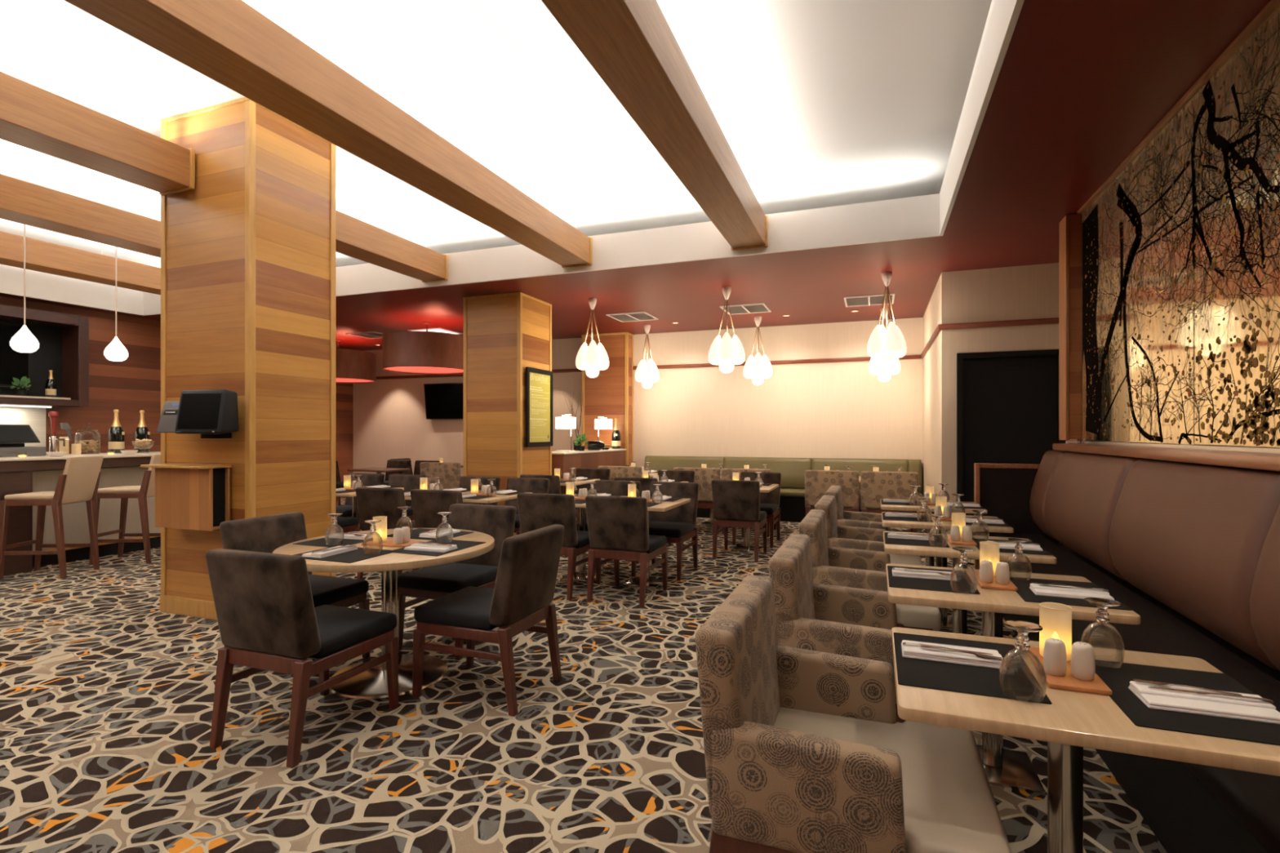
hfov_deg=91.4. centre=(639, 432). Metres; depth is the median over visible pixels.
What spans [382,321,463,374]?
drum pendant
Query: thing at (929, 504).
board
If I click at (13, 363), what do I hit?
tv
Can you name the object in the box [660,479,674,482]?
folded napkin
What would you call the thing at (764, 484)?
placemat
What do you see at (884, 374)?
pendant
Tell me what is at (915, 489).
goblet
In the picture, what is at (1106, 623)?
bowl
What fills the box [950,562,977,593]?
bowl
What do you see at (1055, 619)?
candle holder
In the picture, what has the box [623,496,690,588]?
dining table
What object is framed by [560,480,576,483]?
placemat
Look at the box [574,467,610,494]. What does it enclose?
velvet chair
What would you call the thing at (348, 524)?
velvet chair
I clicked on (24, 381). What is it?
shelf plant
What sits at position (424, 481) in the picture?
candle holder
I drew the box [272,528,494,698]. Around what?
round table
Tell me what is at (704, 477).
patterned armchair
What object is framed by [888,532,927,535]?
table knife
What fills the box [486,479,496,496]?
goblet
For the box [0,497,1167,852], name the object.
floor
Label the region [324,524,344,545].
bowl
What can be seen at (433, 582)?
velvet chair
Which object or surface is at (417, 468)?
velvet chair
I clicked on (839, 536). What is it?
patterned armchair
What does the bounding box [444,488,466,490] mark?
folded napkin
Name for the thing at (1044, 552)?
placemat
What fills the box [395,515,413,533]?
bowl
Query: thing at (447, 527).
table knife
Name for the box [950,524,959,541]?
salt shaker
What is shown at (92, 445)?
jar
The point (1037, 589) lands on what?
folded napkin
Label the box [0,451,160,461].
countertop
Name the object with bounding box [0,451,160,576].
bar counter
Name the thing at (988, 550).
candle holder
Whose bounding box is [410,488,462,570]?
velvet chair
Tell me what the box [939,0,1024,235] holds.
trim
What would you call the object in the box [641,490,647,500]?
salt shaker
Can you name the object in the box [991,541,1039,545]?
table knife
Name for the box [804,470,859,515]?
patterned armchair
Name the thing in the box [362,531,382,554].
bowl
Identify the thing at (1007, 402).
door
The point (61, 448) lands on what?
jar
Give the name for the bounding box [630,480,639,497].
goblet
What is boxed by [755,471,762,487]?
goblet
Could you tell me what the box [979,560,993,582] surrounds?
salt shaker
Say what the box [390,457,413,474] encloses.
velvet chair
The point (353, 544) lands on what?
fork
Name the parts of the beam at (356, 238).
trim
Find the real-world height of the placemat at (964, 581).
0.002 m
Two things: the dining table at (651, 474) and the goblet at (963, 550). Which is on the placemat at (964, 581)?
the goblet at (963, 550)
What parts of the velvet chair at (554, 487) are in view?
backrest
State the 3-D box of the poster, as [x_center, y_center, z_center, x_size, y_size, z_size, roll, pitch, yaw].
[-1.332,-0.330,8.267,0.015,0.900,0.570,0,0,21]
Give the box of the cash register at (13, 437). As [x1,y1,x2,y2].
[0,424,45,457]
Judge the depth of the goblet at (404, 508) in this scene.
3.85 m
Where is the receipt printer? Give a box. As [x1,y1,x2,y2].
[156,400,179,432]
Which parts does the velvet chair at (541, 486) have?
seat frame, seat, backrest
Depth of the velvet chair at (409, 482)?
7.58 m
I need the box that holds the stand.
[140,463,231,531]
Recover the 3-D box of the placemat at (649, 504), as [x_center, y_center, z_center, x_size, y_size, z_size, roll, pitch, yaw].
[-0.062,0.628,5.520,0.430,0.002,0.330,0,0,21]
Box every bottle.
[44,369,56,397]
[107,409,124,453]
[134,410,150,452]
[587,440,610,450]
[611,417,620,448]
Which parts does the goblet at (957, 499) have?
stem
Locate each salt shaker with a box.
[351,480,356,488]
[393,528,403,544]
[429,483,434,489]
[481,484,486,493]
[563,472,567,479]
[578,488,583,497]
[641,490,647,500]
[924,493,929,502]
[934,505,942,515]
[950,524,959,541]
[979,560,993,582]
[1043,638,1066,676]
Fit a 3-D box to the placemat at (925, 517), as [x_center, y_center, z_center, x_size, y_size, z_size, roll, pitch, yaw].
[1.986,0.628,4.659,0.330,0.002,0.430,0,0,21]
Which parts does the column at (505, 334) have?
corner trim, trim, corner trim, corner trim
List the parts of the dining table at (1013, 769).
plate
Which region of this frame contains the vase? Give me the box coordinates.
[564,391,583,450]
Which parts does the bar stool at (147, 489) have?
leg, seat, leg, seat frame, leg, post, backrest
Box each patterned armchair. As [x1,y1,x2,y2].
[419,462,462,489]
[597,466,641,480]
[672,466,720,529]
[695,574,1012,852]
[720,468,776,537]
[768,533,906,723]
[798,509,940,631]
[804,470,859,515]
[814,495,923,565]
[825,485,886,529]
[860,471,918,533]
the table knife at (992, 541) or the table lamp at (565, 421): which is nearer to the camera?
the table knife at (992, 541)
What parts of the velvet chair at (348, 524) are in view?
seat frame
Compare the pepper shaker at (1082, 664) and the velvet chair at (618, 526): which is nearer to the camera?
the pepper shaker at (1082, 664)
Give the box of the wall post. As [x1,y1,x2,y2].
[1058,213,1081,443]
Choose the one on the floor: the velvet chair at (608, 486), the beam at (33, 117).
the velvet chair at (608, 486)
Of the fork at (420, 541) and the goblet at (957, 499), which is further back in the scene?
the goblet at (957, 499)
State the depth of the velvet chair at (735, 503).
6.75 m
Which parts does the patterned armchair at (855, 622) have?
backrest, armrest, armrest, seat frame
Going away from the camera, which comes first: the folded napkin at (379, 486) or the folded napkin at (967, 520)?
the folded napkin at (967, 520)
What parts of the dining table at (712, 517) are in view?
plate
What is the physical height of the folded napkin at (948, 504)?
0.020 m
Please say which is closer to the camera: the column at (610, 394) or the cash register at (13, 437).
the cash register at (13, 437)
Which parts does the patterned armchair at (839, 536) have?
backrest, armrest, armrest, seat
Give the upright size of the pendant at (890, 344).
1.040 m
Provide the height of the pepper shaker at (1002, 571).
0.087 m
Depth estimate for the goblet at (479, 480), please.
6.50 m
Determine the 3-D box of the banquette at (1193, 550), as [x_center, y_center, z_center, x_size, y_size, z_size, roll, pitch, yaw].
[2.279,0.767,2.639,0.730,1.226,6.476,0,0,21]
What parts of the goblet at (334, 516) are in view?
stem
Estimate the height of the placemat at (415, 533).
0.002 m
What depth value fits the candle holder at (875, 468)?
8.61 m
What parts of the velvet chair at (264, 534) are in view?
backrest, seat, seat frame, leg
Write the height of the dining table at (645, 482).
0.868 m
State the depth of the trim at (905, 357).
10.76 m
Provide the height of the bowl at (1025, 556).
0.112 m
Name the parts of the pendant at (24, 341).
cord, bulb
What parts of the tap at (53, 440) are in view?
tap handle, second handle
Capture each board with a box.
[361,540,420,546]
[464,492,496,495]
[574,496,585,499]
[921,500,935,505]
[930,514,951,520]
[945,534,977,546]
[970,570,1017,591]
[1023,647,1111,695]
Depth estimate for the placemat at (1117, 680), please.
1.43 m
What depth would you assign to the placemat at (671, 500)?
5.91 m
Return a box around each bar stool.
[0,455,103,579]
[88,454,160,564]
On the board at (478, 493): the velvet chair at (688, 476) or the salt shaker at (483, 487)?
the salt shaker at (483, 487)
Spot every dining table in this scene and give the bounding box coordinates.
[335,485,404,532]
[346,467,409,473]
[404,488,479,567]
[462,490,532,505]
[560,477,599,494]
[560,493,626,582]
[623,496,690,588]
[641,472,657,477]
[699,508,715,525]
[731,484,778,551]
[880,498,986,566]
[881,511,1013,631]
[883,531,1057,634]
[885,563,1140,793]
[891,626,1279,852]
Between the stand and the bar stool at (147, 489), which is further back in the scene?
the bar stool at (147, 489)
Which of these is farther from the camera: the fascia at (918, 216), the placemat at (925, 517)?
the fascia at (918, 216)
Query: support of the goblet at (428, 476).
on the placemat at (464, 491)
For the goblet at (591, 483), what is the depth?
5.77 m
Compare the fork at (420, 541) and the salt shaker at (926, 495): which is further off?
the salt shaker at (926, 495)
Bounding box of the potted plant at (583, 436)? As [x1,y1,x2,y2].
[573,433,588,450]
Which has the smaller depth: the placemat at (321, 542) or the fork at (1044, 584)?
the fork at (1044, 584)
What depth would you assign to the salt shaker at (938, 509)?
4.54 m
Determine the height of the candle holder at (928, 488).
0.140 m
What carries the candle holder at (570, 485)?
on the board at (575, 497)
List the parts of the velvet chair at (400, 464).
seat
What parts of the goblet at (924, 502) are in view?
stem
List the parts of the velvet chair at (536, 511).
backrest, leg, seat frame, seat, leg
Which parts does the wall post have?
edge trim, post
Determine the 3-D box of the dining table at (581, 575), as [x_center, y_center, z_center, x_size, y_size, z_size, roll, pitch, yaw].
[-0.550,1.005,5.954,0.640,0.750,0.810,0,0,21]
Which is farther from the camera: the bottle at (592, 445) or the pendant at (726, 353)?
the bottle at (592, 445)
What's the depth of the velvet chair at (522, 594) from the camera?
3.19 m
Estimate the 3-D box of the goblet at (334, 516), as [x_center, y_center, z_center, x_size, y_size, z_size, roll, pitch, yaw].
[-1.724,0.543,3.527,0.098,0.168,0.098,0,0,21]
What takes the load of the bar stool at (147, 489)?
on the floor
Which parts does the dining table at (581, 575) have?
plate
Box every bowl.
[45,451,66,457]
[120,449,137,454]
[132,439,154,453]
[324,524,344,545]
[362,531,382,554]
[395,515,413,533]
[435,522,453,542]
[909,492,921,505]
[916,505,931,521]
[928,525,947,546]
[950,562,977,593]
[951,502,964,515]
[971,520,989,540]
[999,648,1047,702]
[1006,552,1031,580]
[1080,621,1124,668]
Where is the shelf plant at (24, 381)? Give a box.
[10,376,31,395]
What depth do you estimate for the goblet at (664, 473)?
7.63 m
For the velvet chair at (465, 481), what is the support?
on the floor
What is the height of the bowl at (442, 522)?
0.112 m
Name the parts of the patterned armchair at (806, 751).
leg, backrest, seat frame, armrest, armrest, seat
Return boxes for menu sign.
[525,366,553,447]
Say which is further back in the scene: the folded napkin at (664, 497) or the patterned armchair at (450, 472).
the patterned armchair at (450, 472)
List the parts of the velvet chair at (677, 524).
leg, seat, backrest, leg, seat frame, leg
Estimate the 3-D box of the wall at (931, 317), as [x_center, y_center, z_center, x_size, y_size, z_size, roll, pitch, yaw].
[3.925,-0.520,8.284,0.140,3.800,2.728,0,0,21]
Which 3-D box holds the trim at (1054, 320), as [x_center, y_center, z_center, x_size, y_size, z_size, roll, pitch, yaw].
[4.217,-1.165,6.536,1.985,0.060,0.034,0,0,21]
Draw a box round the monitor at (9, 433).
[0,424,39,443]
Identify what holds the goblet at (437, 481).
on the placemat
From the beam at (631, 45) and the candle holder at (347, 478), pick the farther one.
the candle holder at (347, 478)
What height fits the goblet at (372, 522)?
0.168 m
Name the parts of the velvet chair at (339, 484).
backrest, leg, seat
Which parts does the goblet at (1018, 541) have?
stem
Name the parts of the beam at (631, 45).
trim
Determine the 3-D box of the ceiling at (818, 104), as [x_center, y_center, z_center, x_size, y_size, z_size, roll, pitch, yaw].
[-2.489,-2.470,4.675,13.550,0.100,14.300,0,0,21]
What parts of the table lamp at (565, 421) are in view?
lamp shade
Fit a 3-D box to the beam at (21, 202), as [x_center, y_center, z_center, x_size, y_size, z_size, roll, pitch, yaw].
[-5.801,-2.120,3.978,0.360,0.600,8.965,0,0,21]
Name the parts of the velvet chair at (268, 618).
leg, backrest, leg, seat frame, leg, seat, leg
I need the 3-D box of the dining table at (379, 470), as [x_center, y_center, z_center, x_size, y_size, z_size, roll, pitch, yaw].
[-4.556,1.005,10.900,0.810,0.750,0.640,0,0,21]
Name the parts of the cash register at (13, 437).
drawer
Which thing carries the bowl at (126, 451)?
on the bar counter at (20, 475)
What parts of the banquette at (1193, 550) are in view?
frame, panel, panel, panel, panel, panel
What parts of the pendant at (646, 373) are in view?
bulb, bulb, bulb, bulb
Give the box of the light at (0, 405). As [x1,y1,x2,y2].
[0,404,51,408]
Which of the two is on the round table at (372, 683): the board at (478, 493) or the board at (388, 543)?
the board at (388, 543)
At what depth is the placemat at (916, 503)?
5.56 m
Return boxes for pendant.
[9,224,39,352]
[103,246,128,361]
[335,339,376,383]
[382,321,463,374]
[575,297,608,377]
[635,324,659,388]
[708,286,745,373]
[742,315,773,385]
[866,271,906,366]
[868,307,900,382]
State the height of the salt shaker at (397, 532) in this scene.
0.087 m
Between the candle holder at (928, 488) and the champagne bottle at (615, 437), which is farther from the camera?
the champagne bottle at (615, 437)
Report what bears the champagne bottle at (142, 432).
on the bar counter at (20, 475)
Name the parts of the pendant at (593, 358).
bulb, cord, bulb, cord, cord, bulb, cord, bulb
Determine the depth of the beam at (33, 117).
4.09 m
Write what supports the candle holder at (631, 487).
on the board
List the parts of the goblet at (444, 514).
stem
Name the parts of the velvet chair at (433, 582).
leg, seat frame, seat, leg, backrest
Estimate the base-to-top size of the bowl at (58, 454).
0.050 m
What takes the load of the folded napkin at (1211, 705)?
on the placemat at (1117, 680)
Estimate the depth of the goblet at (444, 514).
3.58 m
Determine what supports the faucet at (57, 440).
on the tap at (53, 440)
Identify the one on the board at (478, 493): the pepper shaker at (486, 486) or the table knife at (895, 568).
the pepper shaker at (486, 486)
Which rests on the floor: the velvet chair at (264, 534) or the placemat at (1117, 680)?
the velvet chair at (264, 534)
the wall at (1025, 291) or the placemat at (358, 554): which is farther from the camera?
the wall at (1025, 291)
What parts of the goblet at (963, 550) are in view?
stem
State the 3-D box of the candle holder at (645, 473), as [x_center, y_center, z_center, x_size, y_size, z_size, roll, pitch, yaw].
[0.068,0.545,7.869,0.077,0.140,0.077,0,0,21]
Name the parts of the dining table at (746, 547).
plate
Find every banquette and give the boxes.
[644,455,924,522]
[973,450,1279,852]
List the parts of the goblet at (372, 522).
stem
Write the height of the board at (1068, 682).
0.012 m
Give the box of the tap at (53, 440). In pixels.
[46,411,71,455]
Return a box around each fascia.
[0,264,143,315]
[143,193,939,315]
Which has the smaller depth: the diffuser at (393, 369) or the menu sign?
the menu sign
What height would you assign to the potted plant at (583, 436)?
0.273 m
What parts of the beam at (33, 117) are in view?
trim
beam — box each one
[0,71,195,195]
[0,173,160,257]
[0,231,160,294]
[64,0,591,267]
[335,188,448,282]
[541,0,768,250]
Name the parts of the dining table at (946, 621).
plate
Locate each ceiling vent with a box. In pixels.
[346,331,382,338]
[605,311,658,322]
[719,302,771,315]
[843,293,894,306]
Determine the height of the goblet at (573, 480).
0.168 m
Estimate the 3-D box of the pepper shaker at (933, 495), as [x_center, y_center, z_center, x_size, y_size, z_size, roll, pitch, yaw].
[2.592,0.574,5.502,0.051,0.087,0.051,0,0,21]
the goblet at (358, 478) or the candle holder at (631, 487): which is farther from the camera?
the goblet at (358, 478)
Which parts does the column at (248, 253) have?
corner trim, trim, trim, corner trim, corner trim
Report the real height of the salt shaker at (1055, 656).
0.087 m
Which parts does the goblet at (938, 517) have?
stem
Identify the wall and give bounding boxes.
[0,296,353,497]
[353,317,922,493]
[922,275,940,533]
[940,262,1076,558]
[1076,439,1272,453]
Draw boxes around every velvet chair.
[204,548,398,768]
[219,511,369,658]
[335,460,343,506]
[335,472,384,532]
[335,516,359,532]
[355,487,415,579]
[360,474,426,531]
[383,459,411,485]
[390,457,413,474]
[398,503,515,660]
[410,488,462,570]
[412,524,564,716]
[413,460,439,475]
[459,475,500,505]
[504,477,549,535]
[516,493,600,599]
[520,474,577,522]
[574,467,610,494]
[574,480,640,575]
[585,495,667,608]
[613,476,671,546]
[631,481,698,581]
[657,470,694,482]
[711,480,767,562]
[732,471,781,547]
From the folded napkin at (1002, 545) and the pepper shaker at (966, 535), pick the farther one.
the pepper shaker at (966, 535)
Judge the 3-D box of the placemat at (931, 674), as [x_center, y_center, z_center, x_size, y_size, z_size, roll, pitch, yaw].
[0.876,0.628,1.706,0.330,0.002,0.430,0,0,21]
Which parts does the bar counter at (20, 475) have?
post, kick plate, panel, foot rail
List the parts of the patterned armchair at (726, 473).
backrest, leg, leg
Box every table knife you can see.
[311,545,347,553]
[420,543,452,546]
[428,527,450,533]
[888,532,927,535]
[893,567,947,573]
[902,641,992,654]
[965,517,1003,519]
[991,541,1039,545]
[1039,585,1108,591]
[1147,686,1273,703]
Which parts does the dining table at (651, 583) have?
plate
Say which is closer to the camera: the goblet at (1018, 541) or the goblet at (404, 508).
the goblet at (1018, 541)
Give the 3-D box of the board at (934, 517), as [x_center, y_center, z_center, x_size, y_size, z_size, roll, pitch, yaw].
[2.230,0.624,4.605,0.132,0.012,0.290,0,0,21]
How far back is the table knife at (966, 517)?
4.38 m
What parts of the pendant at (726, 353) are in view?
bulb, cord, bulb, cord, bulb, cord, bulb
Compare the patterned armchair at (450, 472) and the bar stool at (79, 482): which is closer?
the bar stool at (79, 482)
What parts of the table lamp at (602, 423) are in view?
lamp shade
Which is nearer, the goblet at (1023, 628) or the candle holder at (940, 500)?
the goblet at (1023, 628)
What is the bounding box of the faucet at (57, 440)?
[55,438,69,446]
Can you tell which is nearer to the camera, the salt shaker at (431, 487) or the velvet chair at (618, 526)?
the velvet chair at (618, 526)
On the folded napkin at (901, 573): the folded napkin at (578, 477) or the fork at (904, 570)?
the fork at (904, 570)
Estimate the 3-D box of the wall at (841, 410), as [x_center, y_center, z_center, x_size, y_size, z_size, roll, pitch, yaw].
[-0.922,-0.520,11.644,11.580,3.800,0.150,0,0,21]
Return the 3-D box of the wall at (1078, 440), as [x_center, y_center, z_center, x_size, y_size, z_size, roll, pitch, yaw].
[2.026,-0.520,0.659,0.170,3.800,9.660,0,0,21]
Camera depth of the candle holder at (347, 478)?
6.96 m
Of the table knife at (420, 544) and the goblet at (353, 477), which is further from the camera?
the goblet at (353, 477)
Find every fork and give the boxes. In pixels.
[322,544,355,551]
[417,541,444,544]
[896,533,933,536]
[903,569,954,575]
[920,646,1002,660]
[1031,582,1092,588]
[1133,678,1241,695]
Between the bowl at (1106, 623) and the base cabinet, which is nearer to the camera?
the bowl at (1106, 623)
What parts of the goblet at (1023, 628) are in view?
stem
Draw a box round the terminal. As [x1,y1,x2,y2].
[174,389,239,438]
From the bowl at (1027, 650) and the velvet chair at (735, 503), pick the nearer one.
the bowl at (1027, 650)
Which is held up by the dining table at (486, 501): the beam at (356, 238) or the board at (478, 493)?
the board at (478, 493)
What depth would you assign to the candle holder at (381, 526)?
3.50 m
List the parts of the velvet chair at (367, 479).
seat, backrest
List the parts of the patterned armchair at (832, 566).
backrest, armrest, armrest, seat frame, seat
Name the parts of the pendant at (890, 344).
bulb, cord, bulb, cord, bulb, cord, cord, cord, bulb, bulb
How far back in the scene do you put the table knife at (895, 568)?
2.75 m
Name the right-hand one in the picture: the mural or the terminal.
the mural
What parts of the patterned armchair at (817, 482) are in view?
leg, seat frame, armrest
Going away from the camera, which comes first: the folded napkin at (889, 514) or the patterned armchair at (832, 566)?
the patterned armchair at (832, 566)
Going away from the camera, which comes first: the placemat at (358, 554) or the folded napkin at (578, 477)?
the placemat at (358, 554)
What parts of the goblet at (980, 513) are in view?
stem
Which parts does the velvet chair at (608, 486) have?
seat, backrest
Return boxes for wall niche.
[0,304,88,407]
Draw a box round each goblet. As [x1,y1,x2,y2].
[324,513,344,545]
[350,472,357,480]
[353,475,363,491]
[362,520,382,554]
[395,506,413,533]
[425,475,432,483]
[433,477,443,489]
[435,511,453,542]
[475,476,483,485]
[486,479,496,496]
[568,479,577,496]
[586,482,597,495]
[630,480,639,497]
[652,484,662,503]
[660,470,668,481]
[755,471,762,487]
[909,485,921,505]
[916,497,931,521]
[928,514,947,546]
[937,483,949,501]
[950,546,977,593]
[951,493,964,515]
[971,510,989,540]
[999,620,1047,702]
[1006,537,1031,580]
[1080,597,1124,668]
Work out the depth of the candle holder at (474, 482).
6.36 m
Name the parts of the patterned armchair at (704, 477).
backrest, seat frame, seat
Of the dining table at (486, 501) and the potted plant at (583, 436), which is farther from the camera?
the potted plant at (583, 436)
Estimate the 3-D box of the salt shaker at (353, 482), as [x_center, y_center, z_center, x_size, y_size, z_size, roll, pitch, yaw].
[-3.160,0.574,6.912,0.051,0.087,0.051,0,0,21]
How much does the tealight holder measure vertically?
0.050 m
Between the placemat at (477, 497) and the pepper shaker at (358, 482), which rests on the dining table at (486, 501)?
the placemat at (477, 497)
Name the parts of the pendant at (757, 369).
bulb, cord, bulb, bulb, cord, bulb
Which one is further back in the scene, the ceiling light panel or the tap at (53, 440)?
the ceiling light panel
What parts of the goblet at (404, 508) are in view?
stem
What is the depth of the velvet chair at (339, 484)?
11.45 m
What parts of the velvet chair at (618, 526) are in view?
leg, leg, backrest, seat frame, leg, seat, leg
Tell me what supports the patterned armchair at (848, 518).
on the floor
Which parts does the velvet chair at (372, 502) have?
leg, backrest, leg, seat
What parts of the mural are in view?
panel, mirror panel, mirror panel, mirror panel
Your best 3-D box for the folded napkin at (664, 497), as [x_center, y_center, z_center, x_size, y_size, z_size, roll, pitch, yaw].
[0.209,0.617,5.941,0.122,0.020,0.254,0,0,19]
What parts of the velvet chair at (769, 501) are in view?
leg, leg, backrest, seat, leg, seat frame, leg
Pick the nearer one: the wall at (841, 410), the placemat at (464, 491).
the placemat at (464, 491)
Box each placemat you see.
[293,532,391,546]
[293,545,398,563]
[335,489,355,493]
[386,528,473,540]
[386,538,486,556]
[439,488,471,492]
[462,494,495,499]
[480,490,524,494]
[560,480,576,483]
[561,478,595,480]
[574,499,585,504]
[640,496,683,502]
[647,502,661,506]
[760,483,771,485]
[880,499,921,506]
[882,512,933,522]
[884,532,949,547]
[887,565,980,594]
[893,632,1052,704]
[950,502,985,509]
[965,517,1010,526]
[972,537,1052,555]
[1009,577,1132,610]
[1094,659,1279,745]
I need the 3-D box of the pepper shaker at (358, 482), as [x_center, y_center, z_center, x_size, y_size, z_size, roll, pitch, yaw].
[-3.132,0.574,6.963,0.051,0.087,0.051,0,0,21]
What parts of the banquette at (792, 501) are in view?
panel, panel, seat, panel, panel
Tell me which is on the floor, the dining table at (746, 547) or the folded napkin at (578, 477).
the dining table at (746, 547)
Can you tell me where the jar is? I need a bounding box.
[74,423,100,453]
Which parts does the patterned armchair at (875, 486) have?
armrest, seat, seat frame, backrest, leg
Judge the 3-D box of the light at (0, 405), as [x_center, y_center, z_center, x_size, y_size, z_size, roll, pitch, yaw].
[-8.531,-0.347,6.919,0.024,0.020,3.250,0,0,21]
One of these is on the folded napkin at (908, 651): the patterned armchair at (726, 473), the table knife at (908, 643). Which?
the table knife at (908, 643)
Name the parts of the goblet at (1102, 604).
stem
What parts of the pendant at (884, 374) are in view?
bulb, bulb, bulb, bulb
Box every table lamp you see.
[555,413,575,452]
[594,416,612,448]
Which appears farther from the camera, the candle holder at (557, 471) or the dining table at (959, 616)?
the candle holder at (557, 471)
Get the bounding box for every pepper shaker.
[356,480,361,487]
[401,526,409,542]
[434,483,439,489]
[485,484,490,493]
[582,488,586,497]
[646,490,650,500]
[931,493,937,502]
[942,506,951,518]
[961,525,972,542]
[995,561,1009,584]
[1070,641,1095,680]
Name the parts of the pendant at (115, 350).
cord, bulb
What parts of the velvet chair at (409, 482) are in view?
backrest, seat, seat frame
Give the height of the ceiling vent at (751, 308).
0.013 m
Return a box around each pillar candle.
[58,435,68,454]
[71,442,80,454]
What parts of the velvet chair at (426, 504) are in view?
backrest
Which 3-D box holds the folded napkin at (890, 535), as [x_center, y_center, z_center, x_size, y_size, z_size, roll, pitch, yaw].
[1.617,0.617,3.735,0.254,0.020,0.122,0,0,22]
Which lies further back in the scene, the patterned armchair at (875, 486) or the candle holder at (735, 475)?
the patterned armchair at (875, 486)
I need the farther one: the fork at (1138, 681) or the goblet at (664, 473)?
the goblet at (664, 473)
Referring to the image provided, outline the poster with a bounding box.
[529,372,550,442]
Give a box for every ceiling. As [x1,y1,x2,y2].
[0,0,991,267]
[0,293,141,316]
[134,0,1271,351]
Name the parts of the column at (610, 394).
corner trim, trim, corner trim, corner trim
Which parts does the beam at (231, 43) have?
trim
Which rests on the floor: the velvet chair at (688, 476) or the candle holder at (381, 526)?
the velvet chair at (688, 476)
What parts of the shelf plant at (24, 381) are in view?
pot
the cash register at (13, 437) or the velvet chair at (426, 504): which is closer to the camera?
the velvet chair at (426, 504)
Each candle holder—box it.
[343,475,351,488]
[373,515,386,542]
[419,477,427,489]
[471,479,478,493]
[554,468,559,476]
[566,481,573,495]
[627,484,635,497]
[642,470,648,477]
[732,472,738,479]
[743,464,749,468]
[824,466,829,470]
[872,466,879,471]
[924,484,933,501]
[935,496,946,515]
[951,512,965,537]
[979,541,999,577]
[1039,602,1072,661]
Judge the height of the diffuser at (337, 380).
0.007 m
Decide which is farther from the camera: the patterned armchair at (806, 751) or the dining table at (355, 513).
the dining table at (355, 513)
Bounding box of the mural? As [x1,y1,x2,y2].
[1077,0,1279,453]
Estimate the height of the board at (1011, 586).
0.012 m
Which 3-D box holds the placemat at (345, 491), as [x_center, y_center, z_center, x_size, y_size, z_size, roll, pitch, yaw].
[-3.263,0.628,6.723,0.430,0.002,0.330,0,0,21]
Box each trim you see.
[376,355,922,379]
[920,325,941,358]
[937,317,1058,329]
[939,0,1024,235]
[1052,443,1279,471]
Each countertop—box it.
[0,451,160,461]
[551,448,626,454]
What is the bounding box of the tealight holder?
[17,453,26,457]
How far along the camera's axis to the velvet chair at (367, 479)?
7.78 m
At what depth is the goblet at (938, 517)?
3.46 m
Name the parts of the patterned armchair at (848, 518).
backrest, armrest, armrest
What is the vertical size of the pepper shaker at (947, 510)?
0.087 m
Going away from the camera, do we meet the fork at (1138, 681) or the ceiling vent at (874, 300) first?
the fork at (1138, 681)
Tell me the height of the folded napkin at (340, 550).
0.020 m
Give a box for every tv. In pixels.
[0,321,30,388]
[423,382,463,419]
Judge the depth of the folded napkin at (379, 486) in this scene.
7.14 m
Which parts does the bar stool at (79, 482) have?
leg, seat, leg, seat frame, leg, post, backrest, leg, post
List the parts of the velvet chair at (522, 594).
leg, seat, leg, seat frame, leg, backrest, leg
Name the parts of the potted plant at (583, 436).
pot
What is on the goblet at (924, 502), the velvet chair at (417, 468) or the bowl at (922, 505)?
the bowl at (922, 505)
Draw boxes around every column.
[160,97,336,620]
[462,292,551,536]
[581,332,633,465]
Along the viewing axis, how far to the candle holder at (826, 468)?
8.83 m
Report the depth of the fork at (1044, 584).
2.48 m
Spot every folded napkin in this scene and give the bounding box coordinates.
[302,545,357,558]
[328,533,373,539]
[335,488,345,491]
[366,484,390,488]
[404,542,457,552]
[418,528,460,537]
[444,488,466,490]
[462,493,475,497]
[493,489,516,493]
[571,476,586,479]
[591,493,611,496]
[652,495,671,500]
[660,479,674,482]
[883,498,913,502]
[884,512,921,517]
[887,533,934,540]
[892,568,957,581]
[901,640,1006,669]
[946,502,980,506]
[965,517,1004,524]
[986,540,1043,551]
[1029,583,1114,599]
[1128,680,1279,724]
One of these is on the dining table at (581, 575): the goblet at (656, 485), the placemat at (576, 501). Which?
the placemat at (576, 501)
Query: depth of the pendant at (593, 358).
8.18 m
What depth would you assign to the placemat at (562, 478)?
8.38 m
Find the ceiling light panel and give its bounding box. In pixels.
[407,328,462,334]
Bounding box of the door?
[956,349,1066,544]
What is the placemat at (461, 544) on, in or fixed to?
on the round table at (372, 683)
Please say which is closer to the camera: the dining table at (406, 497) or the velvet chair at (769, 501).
the dining table at (406, 497)
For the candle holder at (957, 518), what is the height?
0.140 m
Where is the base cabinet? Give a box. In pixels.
[551,448,626,519]
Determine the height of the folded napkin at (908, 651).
0.020 m
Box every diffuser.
[335,377,372,382]
[384,366,463,373]
[411,328,457,333]
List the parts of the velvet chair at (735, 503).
leg, leg, backrest, seat frame, leg, seat, leg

